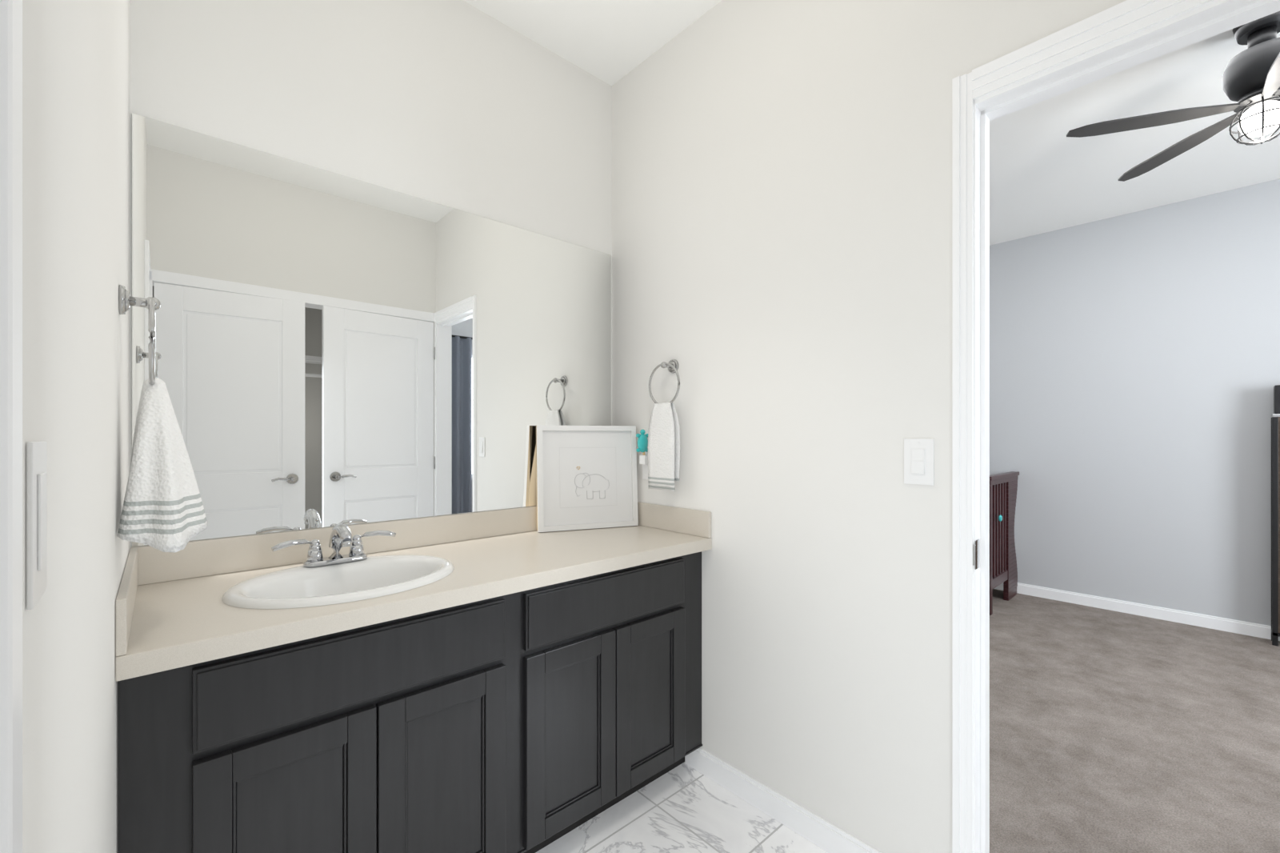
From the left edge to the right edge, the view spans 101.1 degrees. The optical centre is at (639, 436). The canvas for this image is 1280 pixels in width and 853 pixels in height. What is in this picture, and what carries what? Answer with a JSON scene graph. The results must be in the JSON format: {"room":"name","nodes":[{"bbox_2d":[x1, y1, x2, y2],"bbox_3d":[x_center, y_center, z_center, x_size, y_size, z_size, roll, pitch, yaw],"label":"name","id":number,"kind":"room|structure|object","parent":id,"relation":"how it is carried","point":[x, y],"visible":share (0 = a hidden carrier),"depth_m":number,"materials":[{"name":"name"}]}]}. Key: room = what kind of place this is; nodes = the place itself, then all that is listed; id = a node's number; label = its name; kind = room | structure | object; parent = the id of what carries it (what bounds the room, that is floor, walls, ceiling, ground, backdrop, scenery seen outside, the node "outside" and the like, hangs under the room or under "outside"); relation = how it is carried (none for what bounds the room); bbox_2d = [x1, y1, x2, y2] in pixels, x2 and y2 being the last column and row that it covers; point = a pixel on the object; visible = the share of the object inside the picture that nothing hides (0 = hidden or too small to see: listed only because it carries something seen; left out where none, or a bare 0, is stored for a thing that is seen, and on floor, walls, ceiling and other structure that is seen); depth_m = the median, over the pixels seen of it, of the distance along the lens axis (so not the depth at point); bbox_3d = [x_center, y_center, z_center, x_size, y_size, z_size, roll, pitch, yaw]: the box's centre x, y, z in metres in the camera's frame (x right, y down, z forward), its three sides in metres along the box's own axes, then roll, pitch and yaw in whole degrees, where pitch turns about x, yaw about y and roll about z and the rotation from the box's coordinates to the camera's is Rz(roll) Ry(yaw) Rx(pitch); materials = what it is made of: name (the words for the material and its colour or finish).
{"room":"bathroom","nodes":[
{"label":"bathroom","id":0,"kind":"room"},
{"bbox_2d":[22,0,129,852],"bbox_3d":[-0.572,-0.154,0.456,0.120,2.740,2.120,0,0,-42],"label":"wall","id":1,"kind":"structure","parent":0,"point":[75,226],"depth_m":0.47,"materials":[{"name":"white paint"}]},
{"bbox_2d":[0,0,22,852],"bbox_3d":[-0.137,0.170,-0.014,0.137,2.092,0.499,0,0,-42],"label":"door frame","id":2,"kind":"structure","parent":1,"relation":"attached to","point":[10,426],"depth_m":0.20,"materials":[{"name":"white wood"}]},
{"bbox_2d":[26,440,47,609],"bbox_3d":[-0.361,0.051,0.317,0.004,0.095,0.050,0,0,-42],"label":"light switch","id":3,"kind":"object","parent":1,"relation":"attached to","point":[36,520],"visible":1,"depth_m":0.31,"materials":[{"name":"white plastic"}]},
{"bbox_2d":[117,284,207,552],"bbox_3d":[-0.882,-0.041,0.979,0.122,0.467,0.313,0,0,-42],"label":"towel ring","id":4,"kind":"object","parent":1,"relation":"attached to","point":[163,510],"visible":1,"depth_m":0.93,"materials":[{"name":"white fabric"}]},
{"bbox_2d":[117,377,207,552],"bbox_3d":[-0.882,0.042,0.979,0.122,0.302,0.313,0,0,-42],"label":"towel","id":5,"kind":"object","parent":4,"relation":"hanging from","point":[163,509],"depth_m":0.92,"materials":[{"name":"white fabric"}]},
{"bbox_2d":[129,0,611,549],"bbox_3d":[-0.765,-0.154,1.790,1.628,2.740,0.126,0,0,-42],"label":"wall","id":6,"kind":"structure","parent":0,"point":[332,350],"depth_m":1.62,"materials":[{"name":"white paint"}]},
{"bbox_2d":[535,761,827,852],"bbox_3d":[-0.155,1.246,0.416,2.683,0.060,2.740,0,0,-42],"label":"floor","id":7,"kind":"structure","parent":0,"point":[683,807],"depth_m":1.64,"materials":[{"name":"tile"}]},
{"bbox_2d":[117,589,530,852],"bbox_3d":[-0.775,0.809,1.338,0.761,0.812,0.538,0,0,-42],"label":"base cabinet","id":8,"kind":"object","parent":7,"relation":"on","point":[410,734],"depth_m":1.12,"materials":[{"name":"black wood"}]},
{"bbox_2d":[115,501,711,681],"bbox_3d":[-0.491,0.336,1.578,1.506,0.133,0.565,0,0,-42],"label":"countertop","id":9,"kind":"structure","parent":8,"relation":"on","point":[173,610],"depth_m":1.37,"materials":[{"name":"beige stone"}]},
{"bbox_2d":[271,523,395,567],"bbox_3d":[-0.807,0.291,1.422,0.302,0.113,0.151,0,0,-42],"label":"faucet","id":10,"kind":"object","parent":9,"relation":"on","point":[341,537],"visible":1,"depth_m":1.42,"materials":[{"name":"silver metal"}]},
{"bbox_2d":[221,554,454,608],"bbox_3d":[-0.733,0.431,1.332,0.510,0.166,0.410,0,0,-42],"label":"sink","id":11,"kind":"object","parent":9,"relation":"in","point":[370,577],"visible":0.52,"depth_m":1.36,"materials":[{"name":"white ceramic"}]},
{"bbox_2d":[536,424,638,531],"bbox_3d":[-0.203,0.160,2.072,0.404,0.402,0.053,0,0,-22],"label":"picture frame","id":12,"kind":"object","parent":9,"relation":"on","point":[586,477],"visible":1,"depth_m":2.06,"materials":[{"name":"white"}]},
{"bbox_2d":[530,551,702,852],"bbox_3d":[-0.229,0.809,1.834,0.774,0.812,0.538,0,0,-42],"label":"base cabinet","id":13,"kind":"object","parent":7,"relation":"on","point":[532,721],"depth_m":1.60,"materials":[{"name":"black wood"}]},
{"bbox_2d":[612,0,1126,852],"bbox_3d":[0.989,-0.154,1.144,0.100,2.740,5.040,0,0,-42],"label":"wall","id":14,"kind":"structure","parent":0,"point":[782,232],"depth_m":1.58,"materials":[{"name":"white paint"}]},
{"bbox_2d":[636,428,647,479],"bbox_3d":[0.034,0.070,2.068,0.071,0.192,0.064,0,0,-42],"label":"outlet","id":15,"kind":"object","parent":14,"relation":"attached to","point":[642,442],"visible":0.71,"depth_m":2.04,"materials":[{"name":"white plastic"}]},
{"bbox_2d":[648,359,679,491],"bbox_3d":[0.101,-0.047,1.992,0.072,0.495,0.165,0,0,-42],"label":"towel ring","id":16,"kind":"object","parent":14,"relation":"attached to","point":[664,450],"visible":1,"depth_m":1.96,"materials":[{"name":"white fabric"}]},
{"bbox_2d":[648,401,679,491],"bbox_3d":[0.089,0.038,1.982,0.039,0.326,0.135,0,0,-42],"label":"towel","id":17,"kind":"object","parent":16,"relation":"hanging from","point":[664,427],"depth_m":1.96,"materials":[{"name":"white fabric"}]},
{"bbox_2d":[684,747,881,852],"bbox_3d":[0.472,1.174,1.630,0.012,0.083,0.895,0,0,-42],"label":"baseboard","id":18,"kind":"structure","parent":14,"relation":"attached to","point":[813,827],"depth_m":1.66,"materials":[{"name":"white wood"}]},
{"bbox_2d":[904,438,934,485],"bbox_3d":[0.718,0.066,1.359,0.010,0.118,0.072,0,0,-42],"label":"light switch","id":19,"kind":"object","parent":14,"relation":"attached to","point":[919,461],"visible":1,"depth_m":1.35,"materials":[{"name":"white plastic"}]},
{"bbox_2d":[952,0,1279,852],"bbox_3d":[1.043,0.170,1.085,0.132,2.092,0.744,0,0,-42],"label":"door frame","id":20,"kind":"structure","parent":14,"relation":"attached to","point":[1122,37],"depth_m":1.27,"materials":[{"name":"white wood"}]},
{"bbox_2d":[462,0,1279,245],"bbox_3d":[1.264,-1.574,1.393,6.298,0.100,5.040,0,0,-42],"label":"ceiling","id":21,"kind":"structure","parent":0,"point":[1046,174],"depth_m":2.60,"materials":[{"name":"white paint"}]},
{"bbox_2d":[1066,11,1279,181],"bbox_3d":[2.279,-1.299,1.891,1.110,0.450,1.104,0,0,-42],"label":"ceiling fan","id":22,"kind":"object","parent":21,"relation":"hanging from","point":[1251,80],"visible":1,"depth_m":1.94,"materials":[{"name":"black metal"}]},
{"bbox_2d":[989,588,1279,852],"bbox_3d":[2.249,1.244,2.288,3.395,0.064,4.800,0,0,-42],"label":"floor","id":23,"kind":"structure","parent":0,"point":[1112,731],"depth_m":2.14,"materials":[{"name":"beige carpet"}]},
{"bbox_2d":[989,471,1019,615],"bbox_3d":[2.185,0.745,4.304,0.740,0.942,1.388,0,0,-42],"label":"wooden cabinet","id":24,"kind":"object","parent":23,"relation":"on","point":[1003,490],"visible":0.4,"depth_m":3.81,"materials":[{"name":"brown wood"}]},
{"bbox_2d":[1271,384,1279,646],"bbox_3d":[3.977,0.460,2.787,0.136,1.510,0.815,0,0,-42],"label":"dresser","id":25,"kind":"object","parent":23,"relation":"on","point":[1275,526],"visible":1,"depth_m":3.04,"materials":[{"name":"black wood"}]},
{"bbox_2d":[989,178,1279,625],"bbox_3d":[3.550,-0.154,3.470,0.120,2.740,5.040,0,0,-42],"label":"wall","id":26,"kind":"structure","parent":0,"point":[1134,368],"depth_m":3.54,"materials":[{"name":"grey paint"}]},
{"bbox_2d":[994,582,1279,640],"bbox_3d":[3.502,1.174,3.425,0.012,0.083,4.800,0,0,-42],"label":"baseboard","id":27,"kind":"structure","parent":26,"relation":"attached to","point":[1255,630],"depth_m":3.52,"materials":[{"name":"white wood"}]}
]}

